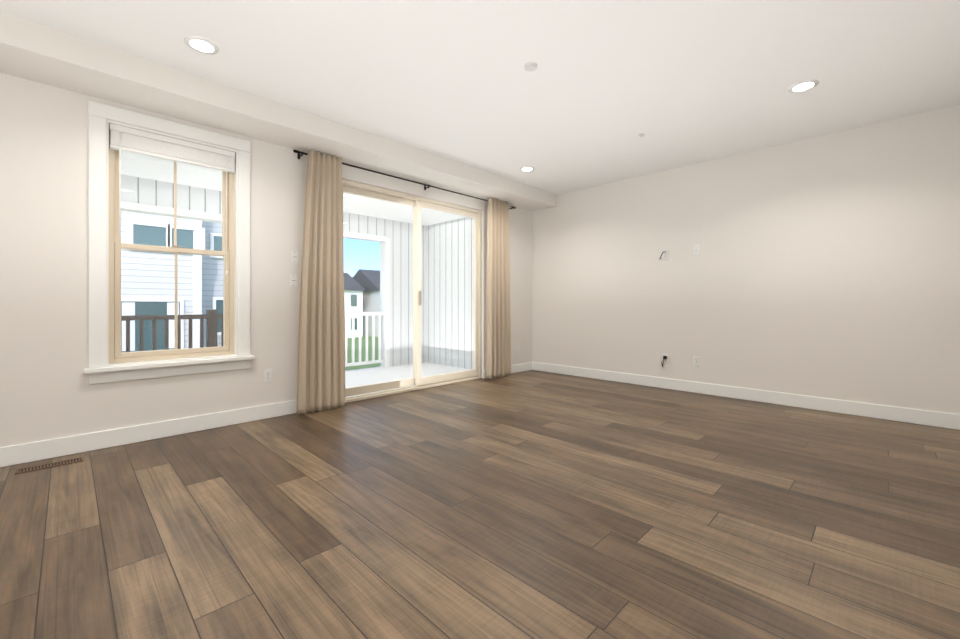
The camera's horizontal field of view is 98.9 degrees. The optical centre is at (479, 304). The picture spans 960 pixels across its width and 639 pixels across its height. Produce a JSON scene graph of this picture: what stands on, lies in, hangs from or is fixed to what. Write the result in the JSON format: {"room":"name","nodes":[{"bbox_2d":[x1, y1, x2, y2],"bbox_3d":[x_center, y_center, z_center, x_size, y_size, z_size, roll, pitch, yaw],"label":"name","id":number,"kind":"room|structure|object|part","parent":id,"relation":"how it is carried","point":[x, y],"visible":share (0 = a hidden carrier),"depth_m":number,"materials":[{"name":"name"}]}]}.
{"room":"empty living room","nodes":[
{"label":"empty living room","id":0,"kind":"room"},
{"bbox_2d":[0,72,531,446],"bbox_3d":[-1.789,-0.280,3.466,0.150,2.440,7.350,0,0,45],"label":"wall","id":1,"kind":"structure","parent":0,"point":[47,391],"depth_m":2.61,"materials":[{"name":"white paint"}]},
{"bbox_2d":[0,400,296,466],"bbox_3d":[-2.756,0.882,2.376,0.017,0.115,4.080,0,0,45],"label":"baseboard","id":2,"kind":"structure","parent":1,"relation":"attached to","point":[37,450],"depth_m":2.78,"materials":[{"name":"white wood"}]},
{"bbox_2d":[84,100,253,383],"bbox_3d":[-2.162,-0.396,2.949,0.050,1.818,0.980,0,0,45],"label":"window casing","id":3,"kind":"structure","parent":1,"relation":"in","point":[97,371],"depth_m":2.75,"materials":[{"name":"white wood"}]},
{"bbox_2d":[109,123,234,275],"bbox_3d":[-2.199,-0.709,2.985,0.055,0.977,0.734,0,0,45],"label":"window blind","id":4,"kind":"object","parent":3,"relation":"attached to","point":[131,140],"visible":0.96,"depth_m":2.93,"materials":[{"name":"white fabric"}]},
{"bbox_2d":[106,120,237,366],"bbox_3d":[-2.233,-0.400,3.019,0.150,1.620,0.770,0,0,45],"label":"liner","id":5,"kind":"object","parent":1,"relation":"in","point":[108,122],"visible":0.71,"depth_m":2.96,"materials":[{"name":"white wood"}]},
{"bbox_2d":[109,131,233,363],"bbox_3d":[-2.249,-0.400,3.035,0.084,1.596,0.746,0,0,45],"label":"window unit","id":6,"kind":"structure","parent":5,"relation":"in","point":[116,247],"depth_m":3.00,"materials":[{"name":"beige plastic"}]},
{"bbox_3d":[-2.264,-0.774,3.050,0.032,0.783,0.680,0,0,45],"label":"sash","id":7,"kind":"part","parent":6,"relation":"part of","materials":[{"name":"clear glass"}]},
{"bbox_3d":[-2.238,-0.027,3.024,0.032,0.783,0.680,0,0,45],"label":"sash","id":8,"kind":"part","parent":6,"relation":"part of","materials":[{"name":"beige plastic"}]},
{"bbox_2d":[264,369,271,382],"bbox_3d":[-1.750,0.590,3.392,0.008,0.106,0.066,0,0,45],"label":"outlet","id":9,"kind":"object","parent":1,"relation":"attached to","point":[267,375],"visible":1,"depth_m":3.39,"materials":[{"name":"white plastic"}]},
{"bbox_2d":[290,274,296,286],"bbox_3d":[-1.605,-0.205,3.537,0.008,0.106,0.066,0,0,45],"label":"light switch","id":10,"kind":"object","parent":1,"relation":"attached to","point":[293,280],"visible":1,"depth_m":3.53,"materials":[{"name":"white plastic"}]},
{"bbox_2d":[291,250,298,262],"bbox_3d":[-1.598,-0.410,3.544,0.008,0.106,0.066,0,0,45],"label":"light switch","id":11,"kind":"object","parent":1,"relation":"attached to","point":[294,256],"visible":1,"depth_m":3.54,"materials":[{"name":"white plastic"}]},
{"bbox_2d":[297,151,512,208],"bbox_3d":[-0.570,-1.296,4.524,0.084,0.065,2.792,0,0,45],"label":"brackets","id":12,"kind":"object","parent":1,"relation":"attached to","point":[299,156],"visible":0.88,"depth_m":3.57,"materials":[{"name":"black metal"}]},
{"bbox_2d":[293,149,515,208],"bbox_3d":[-0.549,-1.298,4.503,0.025,0.025,2.914,0,0,45],"label":"curtain rod","id":13,"kind":"object","parent":12,"relation":"on","point":[296,151],"visible":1,"depth_m":4.19,"materials":[{"name":"black metal"}]},
{"bbox_2d":[297,150,344,413],"bbox_3d":[-1.382,-0.200,3.598,0.053,2.256,0.428,0,0,45],"label":"curtain","id":14,"kind":"object","parent":13,"relation":"hanging from","point":[321,364],"visible":1,"depth_m":3.60,"materials":[{"name":"fabric"}]},
{"bbox_2d":[485,198,510,378],"bbox_3d":[0.243,-0.200,5.226,0.064,2.256,0.466,0,0,45],"label":"curtain","id":15,"kind":"object","parent":13,"relation":"hanging from","point":[498,336],"visible":1,"depth_m":5.20,"materials":[{"name":"fabric"}]},
{"bbox_2d":[342,179,481,402],"bbox_3d":[-0.693,-0.124,4.569,0.135,2.128,1.936,0,0,45],"label":"patio door","id":16,"kind":"structure","parent":1,"relation":"in","point":[417,380],"depth_m":4.55,"materials":[{"name":"clear glass"}]},
{"bbox_3d":[-1.034,-0.125,4.275,0.038,2.046,0.958,0,0,45],"label":"panel","id":17,"kind":"part","parent":16,"relation":"part of","materials":[{"name":"clear glass"}]},
{"bbox_3d":[-1.034,-0.136,4.275,0.004,1.916,0.850,0,0,45],"label":"panel glass","id":18,"kind":"part","parent":16,"relation":"part of","materials":[{"name":"clear glass"}]},
{"bbox_3d":[-0.658,-0.070,4.533,0.034,0.160,0.022,0,0,45],"label":"handle","id":19,"kind":"part","parent":16,"relation":"part of","materials":[{"name":"beige plastic"}]},
{"bbox_3d":[-0.367,-0.125,4.878,0.038,2.046,0.958,0,0,45],"label":"panel","id":20,"kind":"part","parent":16,"relation":"part of","materials":[{"name":"clear glass"}]},
{"bbox_3d":[-0.367,-0.136,4.878,0.004,1.916,0.850,0,0,45],"label":"panel glass","id":21,"kind":"part","parent":16,"relation":"part of","materials":[{"name":"clear glass"}]},
{"bbox_2d":[484,362,531,378],"bbox_3d":[0.394,0.883,5.540,0.017,0.115,0.970,0,0,45],"label":"baseboard","id":22,"kind":"structure","parent":1,"relation":"attached to","point":[516,368],"depth_m":5.70,"materials":[{"name":"white"}]},
{"bbox_2d":[0,370,959,638],"bbox_3d":[-0.265,0.990,1.949,4.450,0.100,7.350,0,0,45],"label":"floor","id":23,"kind":"structure","parent":0,"point":[532,504],"depth_m":1.75,"materials":[{"name":"brown wood"}]},
{"bbox_2d":[15,457,83,473],"bbox_3d":[-2.500,0.937,2.392,0.080,0.005,0.275,0,0,45],"label":"floor vent","id":24,"kind":"object","parent":23,"relation":"in","point":[48,465],"visible":1,"depth_m":2.38,"materials":[{"name":"brown"}]},
{"bbox_2d":[0,0,959,194],"bbox_3d":[-0.265,-1.550,1.949,4.450,0.100,7.350,0,0,45],"label":"ceiling","id":25,"kind":"structure","parent":0,"point":[601,88],"depth_m":2.59,"materials":[{"name":"white paint"}]},
{"bbox_2d":[184,36,218,54],"bbox_3d":[-1.609,-1.497,2.377,0.168,0.006,0.168,0,0,45],"label":"recessed light","id":26,"kind":"object","parent":25,"relation":"in","point":[201,45],"visible":1,"depth_m":2.37,"materials":[{"name":"white"}]},
{"bbox_2d":[0,11,556,210],"bbox_3d":[-1.587,-1.420,3.265,0.420,0.160,7.050,0,0,45],"label":"soffit","id":27,"kind":"structure","parent":25,"relation":"attached to","point":[36,52],"depth_m":2.85,"materials":[{"name":"white paint"}]},
{"bbox_2d":[519,166,534,171],"bbox_3d":[0.521,-1.497,4.546,0.168,0.006,0.168,0,0,45],"label":"recessed light","id":28,"kind":"object","parent":25,"relation":"in","point":[527,168],"visible":1,"depth_m":4.52,"materials":[{"name":"white"}]},
{"bbox_2d":[525,62,536,71],"bbox_3d":[0.321,-1.492,2.587,0.080,0.016,0.080,0,0,45],"label":"cap","id":29,"kind":"object","parent":25,"relation":"attached to","point":[530,67],"visible":0.92,"depth_m":2.57,"materials":[{"name":"white"}]},
{"bbox_2d":[788,80,818,92],"bbox_3d":[2.222,-1.497,2.824,0.168,0.006,0.168,0,0,45],"label":"recessed light","id":30,"kind":"object","parent":25,"relation":"in","point":[802,86],"visible":1,"depth_m":2.82,"materials":[{"name":"white"}]},
{"bbox_2d":[532,104,959,413],"bbox_3d":[2.328,-0.280,4.447,4.300,2.440,0.150,0,0,45],"label":"wall","id":31,"kind":"structure","parent":0,"point":[826,266],"depth_m":3.85,"materials":[{"name":"white paint"}]},
{"bbox_2d":[663,250,668,259],"bbox_3d":[2.074,-0.550,4.589,0.066,0.106,0.008,0,0,45],"label":"electrical outlet","id":32,"kind":"object","parent":31,"relation":"attached to","point":[666,255],"visible":0.98,"depth_m":4.58,"materials":[{"name":"white plastic"}]},
{"bbox_2d":[663,354,668,363],"bbox_3d":[2.074,0.610,4.588,0.066,0.106,0.008,0,0,45],"label":"electrical outlet","id":33,"kind":"object","parent":31,"relation":"attached to","point":[666,361],"visible":0.73,"depth_m":4.58,"materials":[{"name":"white plastic"}]},
{"bbox_2d":[693,244,699,254],"bbox_3d":[2.300,-0.585,4.363,0.066,0.106,0.008,0,0,45],"label":"electrical outlet","id":34,"kind":"object","parent":31,"relation":"attached to","point":[696,248],"visible":1,"depth_m":4.36,"materials":[{"name":"white plastic"}]},
{"bbox_2d":[693,356,699,366],"bbox_3d":[2.300,0.605,4.363,0.066,0.106,0.008,0,0,45],"label":"electrical outlet","id":35,"kind":"object","parent":31,"relation":"attached to","point":[696,360],"visible":1,"depth_m":4.36,"materials":[{"name":"white plastic"}]},
{"bbox_2d":[532,362,959,429],"bbox_3d":[2.206,0.883,4.452,4.120,0.115,0.017,0,0,45],"label":"baseboard","id":36,"kind":"structure","parent":31,"relation":"attached to","point":[916,416],"depth_m":3.85,"materials":[{"name":"white wood"}]},
{"label":"outside","id":37,"kind":"structure","parent":0,"visible":0},
{"bbox_2d":[345,335,379,370],"bbox_3d":[-41.835,4.044,76.525,280.000,0.200,280.000,0,0,45],"label":"lawn","id":38,"kind":"structure","parent":37,"point":[349,349],"depth_m":33.60,"materials":[{"name":"green plant"}]},
{"bbox_2d":[121,211,192,348],"bbox_3d":[-16.509,-0.660,5.723,9.000,9.200,19.380,0,0,45],"label":"wall","id":39,"kind":"structure","parent":38,"relation":"on","point":[143,284],"depth_m":8.88,"materials":[{"name":"white wood"}]},
{"bbox_2d":[121,220,222,352],"bbox_3d":[-6.946,-0.345,9.270,0.550,2.810,6.640,0,0,45],"label":"window frames","id":40,"kind":"structure","parent":39,"relation":"attached to","point":[148,230],"depth_m":8.91,"materials":[{"name":"white"}]},
{"bbox_2d":[122,302,134,350],"bbox_3d":[-7.313,0.465,8.542,0.003,1.010,0.210,0,0,45],"label":"curtain","id":41,"kind":"object","parent":40,"relation":"attached to","point":[132,323],"depth_m":8.55,"materials":[{"name":"white fabric"}]},
{"bbox_2d":[167,303,178,347],"bbox_3d":[-6.784,0.465,9.073,0.003,1.010,0.210,0,0,45],"label":"curtain","id":42,"kind":"object","parent":40,"relation":"attached to","point":[172,340],"depth_m":9.05,"materials":[{"name":"white fabric"}]},
{"bbox_2d":[193,220,201,347],"bbox_3d":[-12.241,-0.660,3.958,0.540,9.200,22.900,0,0,45],"label":"trim","id":43,"kind":"structure","parent":39,"relation":"attached to","point":[196,337],"depth_m":9.39,"materials":[{"name":"white"}]},
{"bbox_2d":[202,221,222,346],"bbox_3d":[-8.608,-0.659,14.015,8.500,9.200,3.520,0,0,45],"label":"wall","id":44,"kind":"structure","parent":38,"relation":"on","point":[210,277],"depth_m":10.03,"materials":[{"name":"grey"}]},
{"bbox_2d":[344,273,365,337],"bbox_3d":[-19.855,-0.058,50.412,9.700,8.000,7.700,0,0,45],"label":"house","id":45,"kind":"structure","parent":38,"relation":"on","point":[356,300],"depth_m":49.10,"materials":[{"name":"white"}]},
{"bbox_2d":[353,269,379,336],"bbox_3d":[-12.441,-0.258,55.025,9.700,8.400,8.200,0,0,45],"label":"house","id":46,"kind":"structure","parent":38,"relation":"on","point":[369,301],"depth_m":51.01,"materials":[{"name":"white paint"}]},
{"bbox_3d":[-1.559,2.510,5.071,1.790,2.860,10.750,0,0,45],"label":"wall","id":47,"kind":"structure","parent":0,"visible":0},
{"bbox_2d":[121,174,425,366],"bbox_3d":[-3.438,-0.110,4.353,0.140,2.380,7.080,0,0,45],"label":"wall","id":48,"kind":"structure","parent":47,"relation":"on","point":[391,226],"depth_m":6.35,"materials":[{"name":"white wood"}]},
{"bbox_2d":[121,201,389,366],"bbox_3d":[-3.583,-0.035,4.208,0.164,1.990,6.070,0,0,45],"label":"trim","id":49,"kind":"structure","parent":48,"relation":"attached to","point":[383,290],"depth_m":6.26,"materials":[{"name":"white"}]},
{"bbox_2d":[121,151,464,225],"bbox_3d":[-2.801,-1.360,3.824,1.790,0.120,7.230,0,0,45],"label":"porch ceiling","id":50,"kind":"structure","parent":48,"relation":"on","point":[142,161],"depth_m":4.35,"materials":[{"name":"white paint"}]},
{"bbox_2d":[343,195,371,211],"bbox_3d":[-1.944,-1.180,4.675,1.272,0.240,1.282,0,0,45],"label":"porch ceiling fan","id":51,"kind":"object","parent":50,"relation":"hanging from","point":[346,209],"depth_m":4.67,"materials":[{"name":"white"}]},
{"bbox_2d":[345,362,470,396],"bbox_3d":[-2.801,1.020,3.824,1.790,0.120,7.230,0,0,45],"label":"porch floor","id":52,"kind":"structure","parent":47,"relation":"on","point":[432,369],"depth_m":5.70,"materials":[{"name":"concrete"}]},
{"bbox_2d":[121,309,222,351],"bbox_3d":[-4.193,0.510,3.595,0.090,0.900,4.340,0,0,45],"label":"porch railing","id":53,"kind":"object","parent":52,"relation":"on","point":[211,335],"depth_m":4.49,"materials":[{"name":"grey"}]},
{"bbox_2d":[345,312,383,366],"bbox_3d":[-2.074,0.510,5.724,0.090,0.900,1.648,0,0,45],"label":"porch railing","id":54,"kind":"object","parent":52,"relation":"on","point":[353,314],"depth_m":6.09,"materials":[{"name":"white wood"}]},
{"bbox_2d":[426,217,472,368],"bbox_3d":[-0.303,-0.110,6.333,1.790,2.380,0.150,0,0,45],"label":"wall","id":55,"kind":"structure","parent":47,"relation":"on","point":[466,344],"depth_m":6.38,"materials":[{"name":"white wood"}]}
]}

